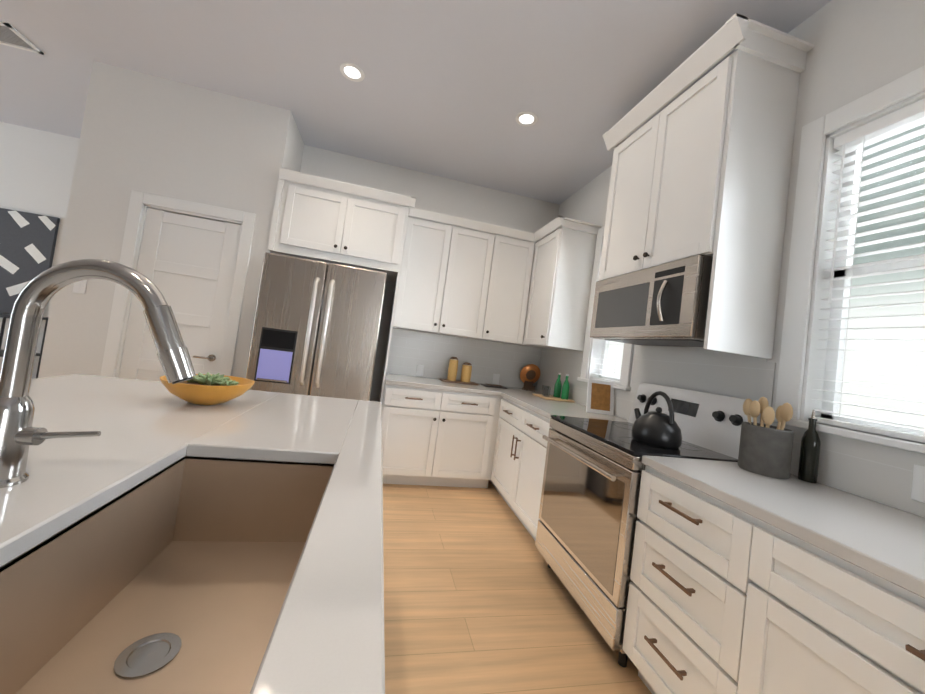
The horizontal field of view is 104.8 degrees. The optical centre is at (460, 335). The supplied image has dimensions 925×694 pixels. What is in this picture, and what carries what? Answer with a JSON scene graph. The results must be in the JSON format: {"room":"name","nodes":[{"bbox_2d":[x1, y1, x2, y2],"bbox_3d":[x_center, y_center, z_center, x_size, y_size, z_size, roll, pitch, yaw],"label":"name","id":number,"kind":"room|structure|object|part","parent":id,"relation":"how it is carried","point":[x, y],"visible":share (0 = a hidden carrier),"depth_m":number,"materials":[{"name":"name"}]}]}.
{"room":"kitchen","nodes":[
{"label":"kitchen","id":0,"kind":"room"},
{"bbox_2d":[0,122,79,378],"bbox_3d":[-6.214,-0.945,3.657,6.170,3.054,0.160,8,-2,-12],"label":"wall","id":1,"kind":"structure","parent":0,"point":[37,167],"depth_m":3.93,"materials":[{"name":"paint"}]},
{"bbox_2d":[0,208,59,317],"bbox_3d":[-5.040,-0.796,3.816,1.050,1.165,0.036,8,-2,-12],"label":"canvas art","id":2,"kind":"object","parent":1,"relation":"attached to","point":[27,244],"visible":0.69,"depth_m":3.86,"materials":[{"name":"black fabric"}]},
{"bbox_2d":[38,61,293,377],"bbox_3d":[-2.303,-0.465,2.829,1.390,3.054,0.110,8,-2,-12],"label":"wall","id":3,"kind":"structure","parent":0,"point":[116,142],"depth_m":2.76,"materials":[{"name":"paint"}]},
{"bbox_2d":[73,280,86,293],"bbox_3d":[-2.832,-0.372,2.649,0.075,0.120,0.008,8,-2,-12],"label":"switch plate","id":4,"kind":"object","parent":3,"relation":"attached to","point":[79,287],"visible":0.73,"depth_m":2.65,"materials":[{"name":"white plastic"}]},
{"bbox_2d":[100,190,255,377],"bbox_3d":[-2.240,0.007,2.830,0.870,2.135,0.128,8,-2,-12],"label":"door frame","id":5,"kind":"structure","parent":3,"relation":"attached to","point":[128,256],"depth_m":2.77,"materials":[{"name":"white"}]},
{"bbox_2d":[119,208,240,381],"bbox_3d":[-2.236,0.055,2.781,0.664,2.022,0.098,8,-2,-12],"label":"door","id":6,"kind":"structure","parent":3,"relation":"in","point":[186,265],"depth_m":2.82,"materials":[{"name":"white wood"}]},
{"bbox_2d":[286,120,303,182],"bbox_3d":[-1.760,-0.376,3.308,0.110,3.054,0.590,8,-2,-12],"label":"wall","id":7,"kind":"structure","parent":0,"point":[295,154],"depth_m":3.25,"materials":[{"name":"paint"}]},
{"bbox_2d":[0,0,830,204],"bbox_3d":[-2.998,-2.270,-0.153,10.400,0.120,9.100,8,-2,-12],"label":"ceiling","id":8,"kind":"structure","parent":0,"point":[451,89],"depth_m":2.40,"materials":[{"name":"paint"}]},
{"bbox_2d":[0,21,43,54],"bbox_3d":[-3.305,-2.143,2.503,0.420,0.012,0.260,8,-2,-12],"label":"ceiling vent","id":9,"kind":"object","parent":8,"relation":"in","point":[10,36],"visible":0.96,"depth_m":2.56,"materials":[{"name":"white metal"}]},
{"bbox_2d":[340,62,364,81],"bbox_3d":[-0.745,-1.813,2.456,0.166,0.006,0.166,8,-2,-21],"label":"recessed light","id":10,"kind":"object","parent":8,"relation":"in","point":[352,71],"depth_m":2.45,"materials":[{"name":"white"}]},
{"bbox_2d":[516,111,537,125],"bbox_3d":[0.503,-1.640,2.702,0.166,0.006,0.166,8,-2,-21],"label":"recessed light","id":11,"kind":"object","parent":8,"relation":"in","point":[526,117],"depth_m":2.70,"materials":[{"name":"white"}]},
{"bbox_2d":[300,145,558,401],"bbox_3d":[-0.414,-0.180,3.827,2.770,3.054,0.160,8,-2,-12],"label":"wall","id":12,"kind":"structure","parent":0,"point":[430,192],"depth_m":3.76,"materials":[{"name":"paint"}]},
{"bbox_2d":[393,214,504,340],"bbox_3d":[-0.151,-0.547,3.624,0.937,1.066,0.353,8,-2,-12],"label":"upper cabinet","id":13,"kind":"object","parent":12,"relation":"attached to","point":[457,279],"depth_m":3.45,"materials":[{"name":"white wood"}]},
{"bbox_2d":[387,328,540,388],"bbox_3d":[0.072,0.265,3.845,1.685,0.468,0.008,8,-2,-12],"label":"backsplash","id":14,"kind":"structure","parent":12,"relation":"attached to","point":[432,353],"depth_m":3.82,"materials":[{"name":"paint"}]},
{"bbox_2d":[416,364,423,375],"bbox_3d":[-0.421,0.365,3.726,0.074,0.115,0.007,8,-2,-12],"label":"electrical outlet plate","id":15,"kind":"object","parent":14,"relation":"attached to","point":[420,368],"depth_m":3.72,"materials":[{"name":"white plastic"}]},
{"bbox_2d":[492,374,499,384],"bbox_3d":[0.392,0.479,3.907,0.074,0.115,0.007,8,-2,-12],"label":"electrical outlet plate","id":16,"kind":"object","parent":14,"relation":"attached to","point":[495,376],"depth_m":3.90,"materials":[{"name":"white plastic"}]},
{"bbox_2d":[489,235,534,343],"bbox_3d":[0.423,-0.467,3.751,0.500,1.066,0.353,8,-2,-12],"label":"upper cabinet","id":17,"kind":"object","parent":12,"relation":"attached to","point":[514,273],"depth_m":3.60,"materials":[{"name":"white wood"}]},
{"bbox_2d":[383,481,651,693],"bbox_3d":[-3.408,0.865,-0.272,10.400,0.100,9.100,8,-2,-12],"label":"floor","id":18,"kind":"structure","parent":0,"point":[479,598],"depth_m":1.75,"materials":[{"name":"brown wood"}]},
{"bbox_2d":[0,312,47,377],"bbox_3d":[-4.672,0.282,3.626,0.394,1.020,0.374,8,-2,-12],"label":"bar cart","id":19,"kind":"object","parent":18,"relation":"on","point":[4,315],"visible":0.21,"depth_m":3.77,"materials":[{"name":"grey"}]},
{"bbox_2d":[246,252,386,400],"bbox_3d":[-1.222,0.323,3.086,0.907,1.787,0.876,8,-2,-12],"label":"fridge","id":20,"kind":"object","parent":18,"relation":"on","point":[316,328],"visible":0.46,"depth_m":2.73,"materials":[{"name":"grey metal"}]},
{"bbox_2d":[268,167,415,402],"bbox_3d":[-1.159,-0.030,3.251,1.118,2.520,0.633,8,-2,-12],"label":"upper cabinet","id":21,"kind":"object","parent":18,"relation":"on","point":[321,224],"visible":1,"depth_m":3.02,"materials":[{"name":"white wood"}]},
{"bbox_2d":[382,384,501,487],"bbox_3d":[-0.247,0.924,3.430,1.066,0.879,0.665,8,-2,-12],"label":"base cabinet","id":22,"kind":"object","parent":18,"relation":"on","point":[434,437],"visible":0.98,"depth_m":3.15,"materials":[{"name":"white wood"}]},
{"bbox_2d":[385,373,552,395],"bbox_3d":[0.110,0.512,3.518,1.685,0.035,0.641,8,-2,-12],"label":"countertop","id":23,"kind":"structure","parent":22,"relation":"on","point":[394,379],"depth_m":3.26,"materials":[{"name":"white stone"}]},
{"bbox_2d":[439,357,478,384],"bbox_3d":[0.000,0.356,3.653,0.380,0.256,0.170,8,-2,-12],"label":"canisters","id":24,"kind":"object","parent":23,"relation":"on","point":[466,371],"visible":1,"depth_m":3.61,"materials":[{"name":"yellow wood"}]},
{"bbox_2d":[481,383,506,388],"bbox_3d":[0.350,0.522,3.694,0.240,0.020,0.160,8,-2,-12],"label":"slate board","id":25,"kind":"object","parent":23,"relation":"on","point":[492,385],"visible":1,"depth_m":3.64,"materials":[{"name":"black stone"}]},
{"bbox_2d":[520,364,539,390],"bbox_3d":[0.762,0.451,3.884,0.236,0.281,0.090,8,-2,-12],"label":"plate","id":26,"kind":"object","parent":23,"relation":"on","point":[529,375],"visible":1,"depth_m":3.87,"materials":[{"name":"brown metal"}]},
{"bbox_2d":[489,397,550,540],"bbox_3d":[0.740,1.030,2.812,0.643,0.880,1.021,8,-2,-12],"label":"base cabinet","id":27,"kind":"object","parent":18,"relation":"on","point":[517,475],"visible":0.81,"depth_m":2.62,"materials":[{"name":"white wood"}]},
{"bbox_2d":[501,389,627,421],"bbox_3d":[0.795,0.576,2.823,0.641,0.035,1.012,8,-2,-12],"label":"countertop","id":28,"kind":"structure","parent":27,"relation":"on","point":[546,408],"depth_m":2.70,"materials":[{"name":"white stone"}]},
{"bbox_2d":[533,373,574,402],"bbox_3d":[0.868,0.463,3.282,0.290,0.240,0.270,8,-2,-12],"label":"tray","id":29,"kind":"object","parent":28,"relation":"on","point":[558,395],"visible":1,"depth_m":3.24,"materials":[{"name":"brown wood"}]},
{"bbox_2d":[586,379,613,414],"bbox_3d":[1.054,0.464,2.694,0.200,0.250,0.083,7,-2,0],"label":"picture","id":30,"kind":"object","parent":28,"relation":"on","point":[600,396],"visible":0.96,"depth_m":2.67,"materials":[{"name":"white"}]},
{"bbox_2d":[535,382,760,666],"bbox_3d":[0.896,0.856,1.927,0.712,1.192,0.768,8,-2,-12],"label":"range","id":31,"kind":"object","parent":18,"relation":"on","point":[588,518],"visible":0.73,"depth_m":1.76,"materials":[{"name":"silver metal"}]},
{"bbox_2d":[632,391,681,448],"bbox_3d":[0.981,0.406,1.805,0.221,0.258,0.277,8,-2,-12],"label":"kettle","id":32,"kind":"object","parent":31,"relation":"on","point":[657,428],"visible":1,"depth_m":1.71,"materials":[{"name":"grey metal"}]},
{"bbox_2d":[622,466,745,693],"bbox_3d":[1.077,1.017,1.302,0.643,0.880,0.521,8,-2,-12],"label":"base cabinet","id":33,"kind":"object","parent":18,"relation":"on","point":[724,598],"depth_m":1.25,"materials":[{"name":"white wood"}]},
{"bbox_2d":[726,513,924,693],"bbox_3d":[1.222,1.011,0.652,0.643,0.880,0.929,8,-2,-12],"label":"base cabinet","id":34,"kind":"object","parent":18,"relation":"on","point":[808,619],"depth_m":0.89,"materials":[{"name":"white wood"}]},
{"bbox_2d":[642,455,924,598],"bbox_3d":[1.408,0.552,0.073,0.641,0.035,3.072,8,-2,-12],"label":"countertop","id":35,"kind":"structure","parent":34,"relation":"on","point":[884,541],"depth_m":1.06,"materials":[{"name":"white stone"}]},
{"bbox_2d":[738,397,793,478],"bbox_3d":[1.274,0.414,1.500,0.174,0.308,0.199,8,-2,-12],"label":"utensil crock","id":36,"kind":"object","parent":35,"relation":"on","point":[766,449],"visible":1,"depth_m":1.43,"materials":[{"name":"grey stone"}]},
{"bbox_2d":[798,410,820,482],"bbox_3d":[1.406,0.440,1.430,0.056,0.285,0.055,8,-2,-12],"label":"oil bottle","id":37,"kind":"object","parent":35,"relation":"on","point":[809,456],"visible":1,"depth_m":1.41,"materials":[{"name":"black glass"}]},
{"bbox_3d":[-0.564,0.751,-0.051,1.047,0.879,3.832,8,-2,-12],"label":"kitchen island","id":38,"kind":"object","parent":18,"relation":"on","visible":0},
{"bbox_2d":[0,374,384,693],"bbox_3d":[-0.686,0.272,-0.087,1.395,0.035,3.866,8,-2,-12],"label":"island countertop","id":39,"kind":"structure","parent":38,"relation":"on","point":[327,636],"depth_m":0.75,"materials":[{"name":"white stone"}]},
{"bbox_2d":[0,259,195,487],"bbox_3d":[-0.681,0.069,0.671,0.318,0.422,0.072,8,-2,-12],"label":"faucet","id":40,"kind":"object","parent":39,"relation":"on","point":[19,434],"visible":1,"depth_m":0.65,"materials":[{"name":"silver metal"}]},
{"bbox_2d":[0,456,333,693],"bbox_3d":[-0.488,0.517,0.633,0.444,0.342,0.770,8,-2,-12],"label":"sink bowl","id":41,"kind":"object","parent":39,"relation":"attached to","point":[175,577],"visible":0.83,"depth_m":0.71,"materials":[{"name":"ceramic"}]},
{"bbox_2d":[160,372,254,404],"bbox_3d":[-1.005,0.210,1.422,0.312,0.116,0.312,8,-2,-12],"label":"succulent bowl","id":42,"kind":"object","parent":39,"relation":"on","point":[199,388],"visible":0.88,"depth_m":1.35,"materials":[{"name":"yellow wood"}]},
{"bbox_2d":[543,0,924,517],"bbox_3d":[1.358,0.004,2.550,0.160,3.054,3.420,8,-2,-12],"label":"wall","id":43,"kind":"structure","parent":0,"point":[879,43],"depth_m":1.57,"materials":[{"name":"paint"}]},
{"bbox_2d":[514,216,601,350],"bbox_3d":[0.892,-0.448,3.568,0.423,1.135,0.913,8,-2,-12],"label":"upper cabinet","id":44,"kind":"object","parent":43,"relation":"attached to","point":[560,287],"visible":0.98,"depth_m":3.19,"materials":[{"name":"white wood"}]},
{"bbox_2d":[599,13,813,358],"bbox_3d":[1.236,-0.652,2.063,0.458,1.485,0.968,8,-2,-12],"label":"upper cabinet","id":45,"kind":"object","parent":43,"relation":"attached to","point":[702,165],"visible":0.94,"depth_m":1.68,"materials":[{"name":"white wood"}]},
{"bbox_2d":[590,254,712,346],"bbox_3d":[1.162,-0.154,2.069,0.464,0.393,0.813,8,-2,-12],"label":"microwave","id":46,"kind":"object","parent":45,"relation":"in","point":[665,304],"visible":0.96,"depth_m":1.87,"materials":[{"name":"silver metal"}]},
{"bbox_2d":[774,65,924,453],"bbox_3d":[1.671,-0.285,1.224,0.200,1.373,0.900,8,-2,-12],"label":"window","id":47,"kind":"structure","parent":43,"relation":"in","point":[799,299],"depth_m":1.53,"materials":[{"name":"white"}]},
{"bbox_2d":[809,98,924,442],"bbox_3d":[1.647,-0.251,1.218,0.067,1.239,0.658,8,-2,-12],"label":"window blinds","id":48,"kind":"object","parent":47,"relation":"attached to","point":[910,116],"visible":0.94,"depth_m":1.39,"materials":[{"name":"white plastic"}]},
{"bbox_3d":[1.716,-0.242,1.234,0.006,1.165,0.590,8,-2,-12],"label":"window glass","id":49,"kind":"part","parent":47,"relation":"part of","materials":[{"name":"clear glass"}]},
{"bbox_3d":[2.225,-0.030,-1.339,0.160,3.054,4.550,8,-2,-12],"label":"wall","id":50,"kind":"structure","parent":0,"visible":0},
{"bbox_2d":[537,346,924,516],"bbox_3d":[1.691,0.318,0.460,0.008,0.529,7.301,8,-2,-12],"label":"backsplash","id":51,"kind":"structure","parent":50,"relation":"attached to","point":[877,472],"depth_m":1.75,"materials":[{"name":"tile"}]},
{"bbox_2d":[911,464,924,502],"bbox_3d":[1.508,0.485,1.145,0.007,0.115,0.074,8,-2,-12],"label":"electrical outlet plate","id":52,"kind":"object","parent":51,"relation":"attached to","point":[918,488],"depth_m":1.17,"materials":[{"name":"white plastic"}]},
{"bbox_3d":[1.156,0.952,2.866,0.160,1.145,0.440,8,-2,-12],"label":"wall","id":53,"kind":"structure","parent":0,"visible":0},
{"bbox_2d":[577,226,633,390],"bbox_3d":[1.296,-0.270,2.908,0.200,1.373,0.650,8,-2,-12],"label":"window","id":54,"kind":"structure","parent":53,"relation":"in","point":[595,352],"depth_m":3.09,"materials":[{"name":"white"}]},
{"bbox_2d":[591,340,623,383],"bbox_3d":[1.272,-0.236,2.902,0.067,1.239,0.408,8,-2,-12],"label":"window blinds","id":55,"kind":"object","parent":54,"relation":"attached to","point":[603,379],"visible":0.15,"depth_m":2.89,"materials":[{"name":"white plastic"}]},
{"bbox_3d":[1.341,-0.228,2.917,0.006,1.165,0.340,8,-2,-12],"label":"window glass","id":56,"kind":"part","parent":54,"relation":"part of","materials":[{"name":"clear glass"}]},
{"label":"outside","id":57,"kind":"structure","parent":0,"visible":0},
{"bbox_2d":[606,124,924,430],"bbox_3d":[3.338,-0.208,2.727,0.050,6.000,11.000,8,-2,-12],"label":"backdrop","id":58,"kind":"structure","parent":57,"point":[850,344],"depth_m":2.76,"materials":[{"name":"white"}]}
]}

